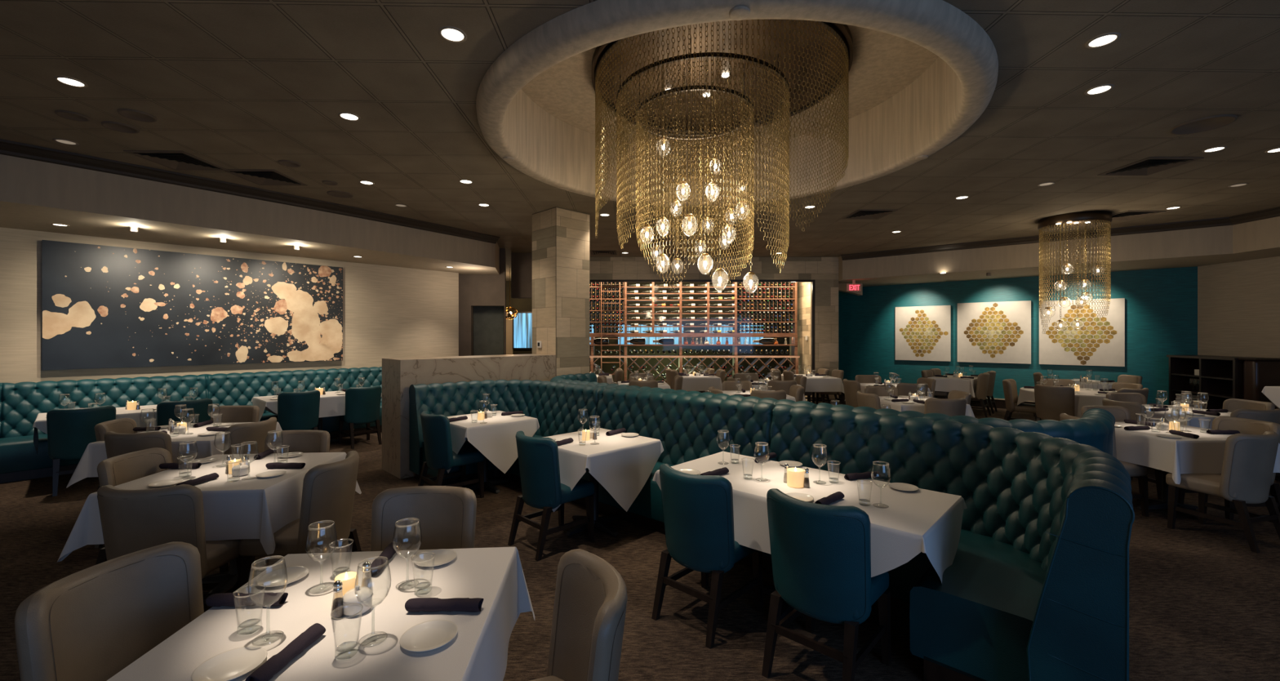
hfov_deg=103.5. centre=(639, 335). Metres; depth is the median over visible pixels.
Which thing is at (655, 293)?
shelf
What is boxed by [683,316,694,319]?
wine bottle
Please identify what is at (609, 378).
tablecloth
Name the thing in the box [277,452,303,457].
bread plate
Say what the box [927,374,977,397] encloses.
tablecloth
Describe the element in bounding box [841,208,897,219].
ceiling vent
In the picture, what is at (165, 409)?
dining chair
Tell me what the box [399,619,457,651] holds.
bread plate
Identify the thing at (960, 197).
recessed light
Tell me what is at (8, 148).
trim
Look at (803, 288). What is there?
wall
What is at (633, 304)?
wine bottle
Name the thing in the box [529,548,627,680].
dining chair
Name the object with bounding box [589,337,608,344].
bottle
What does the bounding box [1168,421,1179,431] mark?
pillar candle
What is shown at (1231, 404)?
dining chair
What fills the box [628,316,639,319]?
wine bottle
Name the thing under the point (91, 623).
dining chair
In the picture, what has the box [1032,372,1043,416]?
dining chair
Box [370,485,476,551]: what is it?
dining chair
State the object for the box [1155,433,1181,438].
bread plate
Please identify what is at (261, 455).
rolled napkin
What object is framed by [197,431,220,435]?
bread plate
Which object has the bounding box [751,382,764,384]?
rolled napkin
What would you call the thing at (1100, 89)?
recessed light
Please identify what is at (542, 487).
dining chair
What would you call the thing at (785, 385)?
dining chair
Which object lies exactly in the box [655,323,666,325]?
wine bottle
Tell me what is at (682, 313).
shelf
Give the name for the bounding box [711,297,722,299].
wine bottle
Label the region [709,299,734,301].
shelf
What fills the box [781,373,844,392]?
tablecloth
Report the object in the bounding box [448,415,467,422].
rolled napkin
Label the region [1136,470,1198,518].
dining table
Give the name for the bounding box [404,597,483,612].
rolled napkin
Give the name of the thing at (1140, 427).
rolled napkin
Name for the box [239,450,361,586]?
dining chair
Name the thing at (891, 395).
rolled napkin
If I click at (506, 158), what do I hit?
sprinkler cover
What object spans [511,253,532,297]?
wall passage header
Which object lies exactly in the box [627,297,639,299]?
wine bottle
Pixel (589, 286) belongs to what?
shelf
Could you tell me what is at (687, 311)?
wine bottle
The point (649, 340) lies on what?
window
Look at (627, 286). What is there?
shelf
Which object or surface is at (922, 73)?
ceiling
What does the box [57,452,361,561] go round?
tablecloth
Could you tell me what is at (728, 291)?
wine bottle
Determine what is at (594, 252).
ceiling vent
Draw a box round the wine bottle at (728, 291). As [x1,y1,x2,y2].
[724,290,734,293]
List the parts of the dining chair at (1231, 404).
backrest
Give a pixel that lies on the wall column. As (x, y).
(560, 236)
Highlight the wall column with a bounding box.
[532,206,589,376]
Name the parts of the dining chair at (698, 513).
leg, backrest, leg, seat, leg, leg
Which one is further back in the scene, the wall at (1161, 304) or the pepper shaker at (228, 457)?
the wall at (1161, 304)
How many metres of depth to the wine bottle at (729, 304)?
13.34 m
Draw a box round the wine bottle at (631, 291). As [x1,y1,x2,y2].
[626,290,638,293]
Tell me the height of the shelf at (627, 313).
0.028 m
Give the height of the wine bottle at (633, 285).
0.074 m
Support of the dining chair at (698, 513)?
on the floor
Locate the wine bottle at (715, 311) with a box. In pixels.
[711,310,722,312]
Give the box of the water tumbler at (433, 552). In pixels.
[410,551,435,595]
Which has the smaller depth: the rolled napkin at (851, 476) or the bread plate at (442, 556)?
the bread plate at (442, 556)
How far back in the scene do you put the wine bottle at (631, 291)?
13.34 m
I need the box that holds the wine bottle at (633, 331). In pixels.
[626,329,638,333]
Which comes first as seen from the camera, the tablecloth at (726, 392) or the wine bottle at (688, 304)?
the tablecloth at (726, 392)
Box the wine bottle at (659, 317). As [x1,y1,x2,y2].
[654,316,666,319]
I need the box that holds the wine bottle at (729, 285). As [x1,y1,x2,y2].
[724,284,734,286]
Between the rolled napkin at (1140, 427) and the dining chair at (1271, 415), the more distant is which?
the dining chair at (1271, 415)
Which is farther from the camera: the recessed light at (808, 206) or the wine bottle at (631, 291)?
the wine bottle at (631, 291)
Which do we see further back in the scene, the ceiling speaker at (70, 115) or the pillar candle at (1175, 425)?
the pillar candle at (1175, 425)
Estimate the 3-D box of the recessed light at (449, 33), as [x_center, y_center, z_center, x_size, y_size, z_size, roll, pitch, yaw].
[-1.186,-1.905,3.195,0.172,0.007,0.172,0,0,0]
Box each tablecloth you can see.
[32,404,217,454]
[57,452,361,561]
[66,422,282,487]
[106,546,534,680]
[251,390,382,421]
[446,410,539,473]
[542,427,663,511]
[595,374,613,383]
[617,381,670,389]
[652,451,967,582]
[681,373,722,391]
[721,390,795,401]
[750,381,805,400]
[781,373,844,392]
[844,382,933,400]
[878,395,975,417]
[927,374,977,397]
[1017,386,1115,417]
[1072,379,1113,389]
[1114,421,1279,484]
[1144,404,1231,429]
[1262,386,1279,408]
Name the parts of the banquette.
seat, backrest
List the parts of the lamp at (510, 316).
stem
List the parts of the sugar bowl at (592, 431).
lid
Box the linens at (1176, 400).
[1175,399,1199,403]
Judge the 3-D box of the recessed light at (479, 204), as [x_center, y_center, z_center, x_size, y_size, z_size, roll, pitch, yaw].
[-2.271,-1.905,7.347,0.172,0.007,0.172,0,0,0]
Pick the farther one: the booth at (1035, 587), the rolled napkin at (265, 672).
the booth at (1035, 587)
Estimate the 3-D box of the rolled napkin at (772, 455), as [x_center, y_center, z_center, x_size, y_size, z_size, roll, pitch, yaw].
[0.918,0.885,3.685,0.052,0.039,0.246,0,0,44]
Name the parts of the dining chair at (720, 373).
backrest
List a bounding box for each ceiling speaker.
[54,110,90,121]
[101,120,139,133]
[116,108,157,122]
[278,160,301,167]
[321,180,337,185]
[326,190,353,197]
[1169,114,1237,134]
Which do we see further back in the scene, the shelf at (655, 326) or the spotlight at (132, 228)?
the shelf at (655, 326)
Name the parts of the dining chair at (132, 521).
backrest, seat, leg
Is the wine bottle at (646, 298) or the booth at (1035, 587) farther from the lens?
the wine bottle at (646, 298)
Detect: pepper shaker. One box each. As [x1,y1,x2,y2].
[136,400,139,409]
[169,419,174,432]
[225,455,231,473]
[330,579,344,617]
[484,408,487,418]
[592,426,596,439]
[803,467,809,487]
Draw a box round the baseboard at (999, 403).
[838,391,1035,408]
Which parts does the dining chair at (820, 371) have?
backrest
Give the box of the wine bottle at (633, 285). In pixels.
[628,284,639,286]
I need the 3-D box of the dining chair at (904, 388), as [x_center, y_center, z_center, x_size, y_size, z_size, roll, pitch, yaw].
[4.500,1.220,8.491,0.511,0.901,0.568,0,0,0]
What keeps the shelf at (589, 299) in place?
attached to the wine rack
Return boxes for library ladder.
[598,282,622,374]
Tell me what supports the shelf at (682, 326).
attached to the wine rack
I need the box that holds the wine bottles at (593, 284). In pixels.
[589,282,622,332]
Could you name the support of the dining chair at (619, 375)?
on the floor
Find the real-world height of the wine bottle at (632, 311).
0.074 m
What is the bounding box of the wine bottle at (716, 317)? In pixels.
[711,316,722,319]
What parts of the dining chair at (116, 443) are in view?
leg, backrest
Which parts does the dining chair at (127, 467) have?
leg, backrest, leg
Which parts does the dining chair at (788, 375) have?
backrest, seat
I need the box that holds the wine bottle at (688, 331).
[682,329,694,333]
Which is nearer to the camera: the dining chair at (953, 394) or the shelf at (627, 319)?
the dining chair at (953, 394)
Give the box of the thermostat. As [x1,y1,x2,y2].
[537,341,541,347]
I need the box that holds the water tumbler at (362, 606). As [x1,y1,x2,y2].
[330,605,363,659]
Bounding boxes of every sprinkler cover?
[502,156,514,161]
[728,5,750,20]
[915,155,928,159]
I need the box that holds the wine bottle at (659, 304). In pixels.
[654,303,666,306]
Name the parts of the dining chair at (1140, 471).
backrest, seat, leg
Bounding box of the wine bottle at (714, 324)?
[710,323,721,325]
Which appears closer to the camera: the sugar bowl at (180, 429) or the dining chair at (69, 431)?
the sugar bowl at (180, 429)
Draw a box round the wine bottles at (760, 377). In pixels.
[594,364,786,381]
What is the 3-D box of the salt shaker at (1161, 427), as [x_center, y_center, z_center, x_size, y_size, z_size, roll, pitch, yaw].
[5.002,0.846,4.841,0.040,0.116,0.040,0,0,0]
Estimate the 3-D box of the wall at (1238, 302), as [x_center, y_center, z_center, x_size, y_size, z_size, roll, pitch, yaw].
[10.720,-0.120,3.325,0.120,3.580,12.650,0,0,0]
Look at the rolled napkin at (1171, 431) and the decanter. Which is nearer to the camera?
the rolled napkin at (1171, 431)
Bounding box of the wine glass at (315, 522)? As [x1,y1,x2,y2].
[305,521,337,593]
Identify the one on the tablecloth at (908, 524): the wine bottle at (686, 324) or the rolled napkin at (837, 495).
the rolled napkin at (837, 495)
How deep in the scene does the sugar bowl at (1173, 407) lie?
6.11 m
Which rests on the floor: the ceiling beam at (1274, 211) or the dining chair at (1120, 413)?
the dining chair at (1120, 413)
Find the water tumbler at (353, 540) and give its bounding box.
[328,539,353,573]
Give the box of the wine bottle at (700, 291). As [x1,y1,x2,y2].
[696,290,706,293]
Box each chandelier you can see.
[591,18,853,290]
[1037,210,1111,333]
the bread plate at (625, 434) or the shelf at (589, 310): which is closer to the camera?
the bread plate at (625, 434)
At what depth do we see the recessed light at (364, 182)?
6.27 m
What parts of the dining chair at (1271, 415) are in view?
backrest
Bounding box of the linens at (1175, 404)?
[1175,404,1199,407]
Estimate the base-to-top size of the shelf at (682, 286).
0.028 m
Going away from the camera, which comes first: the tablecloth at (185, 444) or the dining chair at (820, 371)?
the tablecloth at (185, 444)
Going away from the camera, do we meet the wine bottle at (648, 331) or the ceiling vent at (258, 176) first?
the ceiling vent at (258, 176)
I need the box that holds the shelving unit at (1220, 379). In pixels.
[1166,355,1271,408]
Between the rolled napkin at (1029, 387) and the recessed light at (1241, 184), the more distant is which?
the rolled napkin at (1029, 387)
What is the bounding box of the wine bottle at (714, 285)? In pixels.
[709,284,720,286]
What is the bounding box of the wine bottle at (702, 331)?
[696,329,706,333]
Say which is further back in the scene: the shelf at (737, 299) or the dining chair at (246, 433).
the shelf at (737, 299)
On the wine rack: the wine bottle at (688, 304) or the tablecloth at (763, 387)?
the wine bottle at (688, 304)
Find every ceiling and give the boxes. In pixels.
[0,0,1279,280]
[475,0,998,206]
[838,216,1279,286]
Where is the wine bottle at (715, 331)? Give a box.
[709,329,721,333]
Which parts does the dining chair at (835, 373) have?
leg, leg, seat, leg, backrest, leg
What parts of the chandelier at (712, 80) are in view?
chain, chain, chain, chain, chain, chain, chain, chain, chain, chain, chain, chain, chain, chain, chain, chain, chain, chain, hanging chain, chain, chain, chain, chain, chain, hanging chain, chain, chain, hanging chain, hanging chain, chain, chain, chain, chain, chain, chain, chain, hanging chain, hanging chain, chain, chain, chain, chain, hanging chain, chain, chain, chain, chain, chain, hanging chain, chain, chain, chain, chain, chain, chain, hanging chain, chain, chain, chain, hanging chain, chain, chain, chain, hanging chain, chain, chain, chain, hanging chain, chain, hanging chain, chain, chain, hanging chain, chain, chain, hanging chain, chain, hanging chain, chain, chain, hanging chain, chain, chain, chain, chain, hanging chain, chain, chain, chain, hanging chain, chain, chain, chain, chain, chain, chain, chain, chain, chain, chain, chain, chain, chain, chain, chain, chain, chain, chain, chain, chain, chain, chain, chain, chain, chain, chain, chain, chain, chain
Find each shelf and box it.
[589,286,624,288]
[589,298,624,300]
[589,310,624,311]
[589,321,624,322]
[589,344,797,345]
[626,286,652,288]
[626,293,652,294]
[626,299,652,301]
[626,306,652,307]
[626,312,652,314]
[626,319,652,320]
[626,325,652,327]
[654,286,679,288]
[654,293,679,294]
[654,299,679,301]
[654,306,679,307]
[654,312,679,314]
[654,319,679,320]
[654,325,679,327]
[681,286,706,288]
[681,293,706,294]
[681,299,706,301]
[681,306,706,307]
[681,312,706,314]
[681,319,706,320]
[681,325,706,327]
[709,286,734,288]
[709,293,734,294]
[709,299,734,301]
[709,306,734,307]
[709,312,734,314]
[709,319,734,320]
[709,325,734,327]
[737,286,795,288]
[737,298,795,300]
[737,310,795,311]
[737,321,795,322]
[1171,373,1232,380]
[1171,389,1232,398]
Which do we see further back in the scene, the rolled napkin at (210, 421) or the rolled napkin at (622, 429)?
the rolled napkin at (210, 421)
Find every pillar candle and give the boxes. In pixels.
[127,400,138,409]
[177,422,186,431]
[228,458,241,474]
[315,386,323,395]
[334,571,358,598]
[477,411,484,419]
[582,429,590,440]
[786,466,804,488]
[1071,383,1079,391]
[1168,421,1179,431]
[1180,403,1188,410]
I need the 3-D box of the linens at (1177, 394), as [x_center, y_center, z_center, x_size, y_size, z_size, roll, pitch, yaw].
[10.076,1.088,9.250,0.280,0.036,0.248,0,0,9]
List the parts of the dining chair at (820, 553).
leg, leg, backrest, seat, leg, leg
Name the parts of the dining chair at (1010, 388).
leg, leg, backrest, seat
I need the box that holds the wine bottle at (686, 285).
[682,284,693,286]
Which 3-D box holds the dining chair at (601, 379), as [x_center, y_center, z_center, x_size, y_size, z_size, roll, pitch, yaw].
[-0.539,1.220,9.720,0.568,0.901,0.511,0,0,0]
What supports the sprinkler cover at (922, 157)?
attached to the ceiling at (922, 73)
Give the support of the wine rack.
on the floor
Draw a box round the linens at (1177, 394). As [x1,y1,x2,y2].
[1175,393,1199,396]
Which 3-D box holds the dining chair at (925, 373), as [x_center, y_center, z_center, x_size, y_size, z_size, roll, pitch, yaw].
[6.589,1.220,11.248,0.511,0.901,0.568,0,0,-45]
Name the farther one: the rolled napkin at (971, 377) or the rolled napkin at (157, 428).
the rolled napkin at (971, 377)
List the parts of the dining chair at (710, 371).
backrest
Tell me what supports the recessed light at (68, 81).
in the ceiling at (227, 84)
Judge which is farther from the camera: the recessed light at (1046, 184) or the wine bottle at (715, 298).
the wine bottle at (715, 298)
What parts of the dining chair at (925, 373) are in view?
backrest, seat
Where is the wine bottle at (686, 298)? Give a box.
[682,297,693,299]
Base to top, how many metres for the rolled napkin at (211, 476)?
0.039 m
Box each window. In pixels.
[512,311,532,349]
[589,280,814,403]
[589,323,595,346]
[617,323,684,346]
[703,323,733,346]
[737,324,764,346]
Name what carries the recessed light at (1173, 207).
in the ceiling at (227, 84)
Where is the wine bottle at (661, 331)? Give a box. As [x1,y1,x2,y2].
[655,329,666,333]
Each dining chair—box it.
[14,541,204,680]
[46,404,115,496]
[93,417,137,489]
[94,431,173,547]
[95,447,228,572]
[97,484,242,612]
[156,398,213,426]
[210,405,259,422]
[222,417,276,453]
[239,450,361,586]
[264,430,329,453]
[276,390,319,430]
[338,385,382,448]
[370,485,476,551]
[417,410,484,497]
[507,431,594,561]
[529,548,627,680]
[597,375,607,382]
[613,368,622,383]
[614,368,623,383]
[628,379,657,387]
[629,373,653,380]
[651,463,763,648]
[665,368,672,389]
[670,368,688,391]
[673,374,683,390]
[697,368,714,391]
[699,368,725,392]
[707,386,723,394]
[722,380,751,390]
[727,376,737,380]
[734,373,758,381]
[750,390,786,399]
[761,488,891,680]
[767,379,796,395]
[770,368,782,380]
[782,369,811,401]
[789,384,804,401]
[795,374,806,395]
[804,368,829,400]
[815,368,844,404]
[843,378,861,407]
[855,374,881,382]
[856,390,880,408]
[864,386,897,395]
[896,382,928,395]
[916,377,936,397]
[920,369,949,398]
[924,397,966,416]
[929,368,942,398]
[947,390,971,404]
[969,372,991,417]
[970,370,997,413]
[1002,378,1041,421]
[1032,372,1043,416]
[1034,384,1075,421]
[1039,378,1075,386]
[1059,413,1148,516]
[1080,405,1162,499]
[1102,398,1146,479]
[1106,392,1146,405]
[1111,382,1142,391]
[1116,387,1148,404]
[1117,374,1142,383]
[1165,431,1279,552]
[1177,416,1279,525]
[1222,398,1279,480]
[1230,408,1279,479]
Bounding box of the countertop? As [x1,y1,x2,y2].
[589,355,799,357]
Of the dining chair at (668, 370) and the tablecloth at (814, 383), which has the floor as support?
the dining chair at (668, 370)
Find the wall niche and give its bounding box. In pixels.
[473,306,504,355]
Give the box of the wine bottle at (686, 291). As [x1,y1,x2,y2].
[682,290,693,293]
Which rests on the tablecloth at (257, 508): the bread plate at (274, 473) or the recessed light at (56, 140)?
the bread plate at (274, 473)
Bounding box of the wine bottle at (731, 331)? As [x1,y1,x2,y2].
[724,329,734,333]
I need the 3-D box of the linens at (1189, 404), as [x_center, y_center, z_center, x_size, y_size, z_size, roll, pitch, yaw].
[10.073,1.240,9.236,0.280,0.036,0.248,0,0,12]
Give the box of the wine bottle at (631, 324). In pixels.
[626,323,638,325]
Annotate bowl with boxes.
[173,424,186,434]
[231,462,248,476]
[247,555,288,602]
[342,585,372,616]
[484,409,492,417]
[588,427,595,438]
[910,394,916,400]
[1155,421,1168,430]
[1171,404,1182,410]
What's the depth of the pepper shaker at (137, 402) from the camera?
6.20 m
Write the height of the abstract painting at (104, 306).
1.645 m
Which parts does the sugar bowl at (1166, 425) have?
lid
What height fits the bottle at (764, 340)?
0.164 m
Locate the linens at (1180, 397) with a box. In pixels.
[1176,395,1199,399]
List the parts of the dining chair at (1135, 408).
backrest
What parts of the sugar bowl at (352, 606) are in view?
lid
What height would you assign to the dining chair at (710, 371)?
0.901 m
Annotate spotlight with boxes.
[129,226,137,232]
[219,237,226,242]
[293,244,299,249]
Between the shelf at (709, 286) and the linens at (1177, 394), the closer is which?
the linens at (1177, 394)
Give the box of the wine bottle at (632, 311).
[626,310,638,312]
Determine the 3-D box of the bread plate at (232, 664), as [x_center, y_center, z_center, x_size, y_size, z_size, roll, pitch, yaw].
[-1.112,0.897,1.372,0.161,0.014,0.161,0,0,-42]
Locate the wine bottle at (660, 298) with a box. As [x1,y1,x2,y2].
[655,297,666,299]
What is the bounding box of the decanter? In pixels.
[715,337,720,344]
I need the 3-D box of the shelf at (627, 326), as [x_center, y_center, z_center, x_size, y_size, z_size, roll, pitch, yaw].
[-0.016,-0.250,13.445,0.666,0.028,0.270,0,0,0]
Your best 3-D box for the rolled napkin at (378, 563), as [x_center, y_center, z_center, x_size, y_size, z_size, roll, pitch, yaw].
[-1.022,0.885,2.012,0.052,0.039,0.246,0,0,-7]
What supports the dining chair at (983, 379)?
on the floor
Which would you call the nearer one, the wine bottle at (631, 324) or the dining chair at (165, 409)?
the dining chair at (165, 409)
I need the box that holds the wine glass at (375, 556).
[354,555,391,641]
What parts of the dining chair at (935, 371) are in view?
backrest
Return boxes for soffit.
[0,154,499,274]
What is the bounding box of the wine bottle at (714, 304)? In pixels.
[710,303,721,306]
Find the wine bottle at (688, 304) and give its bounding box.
[684,303,695,306]
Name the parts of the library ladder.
rail, rail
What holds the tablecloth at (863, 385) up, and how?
on the dining table
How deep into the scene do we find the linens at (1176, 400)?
9.16 m
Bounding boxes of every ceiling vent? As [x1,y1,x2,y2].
[123,150,226,170]
[221,168,307,185]
[590,250,617,254]
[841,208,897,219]
[1097,156,1204,175]
[1111,210,1166,220]
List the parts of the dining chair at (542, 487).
leg, backrest, leg, leg, seat, leg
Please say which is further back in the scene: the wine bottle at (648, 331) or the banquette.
the wine bottle at (648, 331)
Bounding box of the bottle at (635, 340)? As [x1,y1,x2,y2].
[626,337,645,344]
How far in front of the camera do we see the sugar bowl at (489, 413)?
5.61 m
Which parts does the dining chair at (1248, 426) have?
leg, leg, backrest, leg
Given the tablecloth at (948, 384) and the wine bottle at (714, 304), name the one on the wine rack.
the wine bottle at (714, 304)
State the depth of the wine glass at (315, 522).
1.81 m
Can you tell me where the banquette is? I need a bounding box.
[0,366,382,483]
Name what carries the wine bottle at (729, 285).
on the wine rack
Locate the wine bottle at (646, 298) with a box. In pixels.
[641,297,652,299]
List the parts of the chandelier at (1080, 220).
chain, chain, chain, chain, chain, chain, chain, chain, chain, chain, hanging chain, chain, chain, chain, chain, chain, chain, chain, hanging chain, hanging chain, chain, chain, chain, hanging chain, chain, chain, chain, chain, chain, chain, chain, hanging chain, chain, chain, hanging chain, chain, chain, chain, hanging chain, chain, chain, chain, chain, chain, chain, chain, chain, chain, chain, chain, chain, chain, chain, chain, chain, chain, chain, chain, chain, chain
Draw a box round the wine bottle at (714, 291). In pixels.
[710,290,721,293]
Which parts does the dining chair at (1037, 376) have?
backrest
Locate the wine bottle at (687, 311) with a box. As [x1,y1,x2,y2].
[683,310,694,312]
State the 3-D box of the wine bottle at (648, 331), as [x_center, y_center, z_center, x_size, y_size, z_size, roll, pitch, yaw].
[0.223,-0.117,13.370,0.306,0.074,0.074,0,0,1]
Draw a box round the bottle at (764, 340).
[752,337,774,344]
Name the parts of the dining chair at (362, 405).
leg, leg, seat, backrest, leg, leg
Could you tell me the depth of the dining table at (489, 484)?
5.52 m
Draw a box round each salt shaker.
[167,417,172,431]
[243,454,250,471]
[361,560,373,593]
[783,463,788,482]
[1159,417,1164,430]
[1176,401,1180,411]
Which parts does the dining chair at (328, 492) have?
leg, seat, backrest, leg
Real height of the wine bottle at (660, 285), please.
0.074 m
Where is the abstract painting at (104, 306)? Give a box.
[42,240,342,369]
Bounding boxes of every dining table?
[201,557,268,604]
[316,417,338,441]
[466,456,509,493]
[565,474,620,536]
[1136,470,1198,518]
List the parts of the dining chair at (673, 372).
backrest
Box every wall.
[0,226,458,383]
[382,353,555,479]
[458,248,506,355]
[472,280,789,382]
[589,257,838,404]
[789,282,810,400]
[838,266,1197,404]
[1197,256,1279,357]
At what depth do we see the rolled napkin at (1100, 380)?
9.86 m
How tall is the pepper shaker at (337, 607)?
0.116 m
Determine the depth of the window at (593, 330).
17.41 m
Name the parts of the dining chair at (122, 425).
backrest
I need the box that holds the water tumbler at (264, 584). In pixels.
[232,583,266,635]
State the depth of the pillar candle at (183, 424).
4.78 m
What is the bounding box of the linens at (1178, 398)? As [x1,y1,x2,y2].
[1175,397,1199,401]
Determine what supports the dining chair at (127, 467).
on the floor
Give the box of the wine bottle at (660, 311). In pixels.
[655,310,666,312]
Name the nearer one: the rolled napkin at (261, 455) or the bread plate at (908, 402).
the rolled napkin at (261, 455)
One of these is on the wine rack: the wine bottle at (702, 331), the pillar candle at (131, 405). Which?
the wine bottle at (702, 331)
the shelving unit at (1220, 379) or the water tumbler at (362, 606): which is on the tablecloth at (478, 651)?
the water tumbler at (362, 606)
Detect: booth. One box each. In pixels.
[408,379,1134,680]
[550,372,1115,455]
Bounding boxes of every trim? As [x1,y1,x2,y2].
[0,138,499,244]
[506,311,513,354]
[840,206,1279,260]
[986,397,1032,401]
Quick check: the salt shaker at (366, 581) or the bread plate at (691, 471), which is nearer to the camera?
the salt shaker at (366, 581)
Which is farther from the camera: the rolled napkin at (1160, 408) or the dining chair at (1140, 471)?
the rolled napkin at (1160, 408)
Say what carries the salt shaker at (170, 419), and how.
on the tablecloth at (185, 444)
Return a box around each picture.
[895,305,951,361]
[957,300,1031,364]
[1039,297,1124,366]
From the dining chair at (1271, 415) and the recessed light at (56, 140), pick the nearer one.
the recessed light at (56, 140)
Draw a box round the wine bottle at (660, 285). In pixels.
[656,284,667,286]
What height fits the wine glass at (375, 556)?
0.230 m
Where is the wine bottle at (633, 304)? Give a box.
[628,303,639,306]
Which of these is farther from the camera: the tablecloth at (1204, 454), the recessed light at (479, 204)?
the recessed light at (479, 204)
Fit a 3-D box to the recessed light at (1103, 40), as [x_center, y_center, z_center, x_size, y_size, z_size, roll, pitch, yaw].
[2.987,-1.905,3.260,0.172,0.007,0.172,0,0,0]
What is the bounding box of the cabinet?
[1238,357,1279,408]
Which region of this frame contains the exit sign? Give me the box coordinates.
[846,280,861,291]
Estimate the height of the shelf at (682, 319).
0.028 m
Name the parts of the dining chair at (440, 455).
leg, backrest, leg, leg, seat, leg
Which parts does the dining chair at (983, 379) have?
backrest, leg, leg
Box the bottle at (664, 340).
[653,337,674,344]
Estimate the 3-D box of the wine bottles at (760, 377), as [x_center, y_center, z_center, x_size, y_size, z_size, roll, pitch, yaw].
[1.414,1.147,13.412,5.261,0.717,0.306,0,0,0]
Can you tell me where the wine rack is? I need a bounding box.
[589,282,799,382]
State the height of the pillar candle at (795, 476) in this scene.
0.112 m
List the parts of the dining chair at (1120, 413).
backrest, leg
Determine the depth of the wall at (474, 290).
11.00 m
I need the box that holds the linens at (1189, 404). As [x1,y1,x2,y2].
[1176,401,1199,405]
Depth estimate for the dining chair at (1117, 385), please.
8.37 m
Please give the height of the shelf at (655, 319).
0.028 m
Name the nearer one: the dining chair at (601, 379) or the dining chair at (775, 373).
the dining chair at (601, 379)
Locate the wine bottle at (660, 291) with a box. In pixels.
[654,290,666,293]
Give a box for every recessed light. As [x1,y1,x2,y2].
[50,222,69,226]
[53,75,88,88]
[53,137,79,145]
[337,111,360,120]
[359,180,374,185]
[394,204,407,207]
[438,26,466,43]
[458,179,473,183]
[477,203,489,206]
[599,213,609,216]
[804,204,815,208]
[955,195,969,199]
[1037,182,1054,186]
[1084,32,1120,48]
[1084,84,1114,95]
[1164,206,1181,209]
[1201,146,1226,152]
[1227,182,1248,187]
[1264,147,1279,153]
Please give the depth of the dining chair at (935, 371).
11.99 m
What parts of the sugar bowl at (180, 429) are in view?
lid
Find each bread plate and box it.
[147,478,183,487]
[155,425,174,428]
[187,457,217,463]
[191,645,267,680]
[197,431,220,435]
[213,422,235,426]
[255,470,286,477]
[256,565,309,586]
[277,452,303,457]
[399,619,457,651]
[413,548,457,566]
[510,413,524,416]
[621,432,639,436]
[677,468,700,474]
[778,460,802,466]
[785,492,813,502]
[888,482,919,491]
[901,401,915,404]
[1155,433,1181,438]
[1185,413,1204,415]
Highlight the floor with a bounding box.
[0,395,1279,680]
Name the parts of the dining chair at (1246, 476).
leg, seat, leg, leg, backrest, leg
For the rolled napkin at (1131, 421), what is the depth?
5.14 m
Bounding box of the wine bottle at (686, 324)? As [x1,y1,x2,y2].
[682,323,693,325]
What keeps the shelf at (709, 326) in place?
attached to the wine rack
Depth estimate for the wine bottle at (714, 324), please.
13.34 m
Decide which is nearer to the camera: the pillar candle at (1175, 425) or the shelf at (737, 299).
the pillar candle at (1175, 425)
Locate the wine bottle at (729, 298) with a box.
[724,297,734,299]
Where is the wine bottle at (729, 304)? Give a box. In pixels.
[724,303,734,306]
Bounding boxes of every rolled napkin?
[133,426,160,431]
[159,462,201,468]
[175,472,218,485]
[192,419,213,427]
[204,591,288,606]
[205,426,228,431]
[244,622,325,680]
[253,447,276,459]
[265,462,305,468]
[364,542,399,577]
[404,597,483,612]
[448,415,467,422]
[501,410,523,415]
[555,437,573,445]
[605,427,626,435]
[699,466,728,475]
[737,394,750,396]
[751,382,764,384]
[754,452,777,462]
[814,491,844,504]
[844,471,881,479]
[873,384,888,386]
[889,394,897,398]
[891,398,908,401]
[912,399,924,404]
[960,376,973,378]
[1023,386,1034,388]
[1097,391,1112,394]
[1098,388,1115,391]
[1100,380,1115,382]
[1124,419,1155,426]
[1124,425,1150,430]
[1148,403,1168,407]
[1149,407,1168,411]
[1168,429,1199,438]
[1191,409,1220,415]
[1205,408,1228,412]
[1206,429,1240,434]
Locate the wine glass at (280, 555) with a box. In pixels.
[247,555,288,645]
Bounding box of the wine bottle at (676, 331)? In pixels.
[670,329,679,333]
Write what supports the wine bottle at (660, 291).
on the wine rack
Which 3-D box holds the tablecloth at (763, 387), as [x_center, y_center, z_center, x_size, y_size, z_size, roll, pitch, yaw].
[2.470,1.082,9.720,1.129,0.354,1.129,0,0,-3]
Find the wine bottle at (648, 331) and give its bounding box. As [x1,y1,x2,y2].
[642,329,652,333]
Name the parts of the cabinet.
cap rail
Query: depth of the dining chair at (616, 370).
11.71 m
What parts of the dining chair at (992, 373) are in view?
leg, backrest, leg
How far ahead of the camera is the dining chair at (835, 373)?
11.27 m
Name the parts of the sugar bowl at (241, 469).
lid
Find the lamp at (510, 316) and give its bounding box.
[506,267,517,319]
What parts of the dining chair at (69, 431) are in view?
leg, leg, backrest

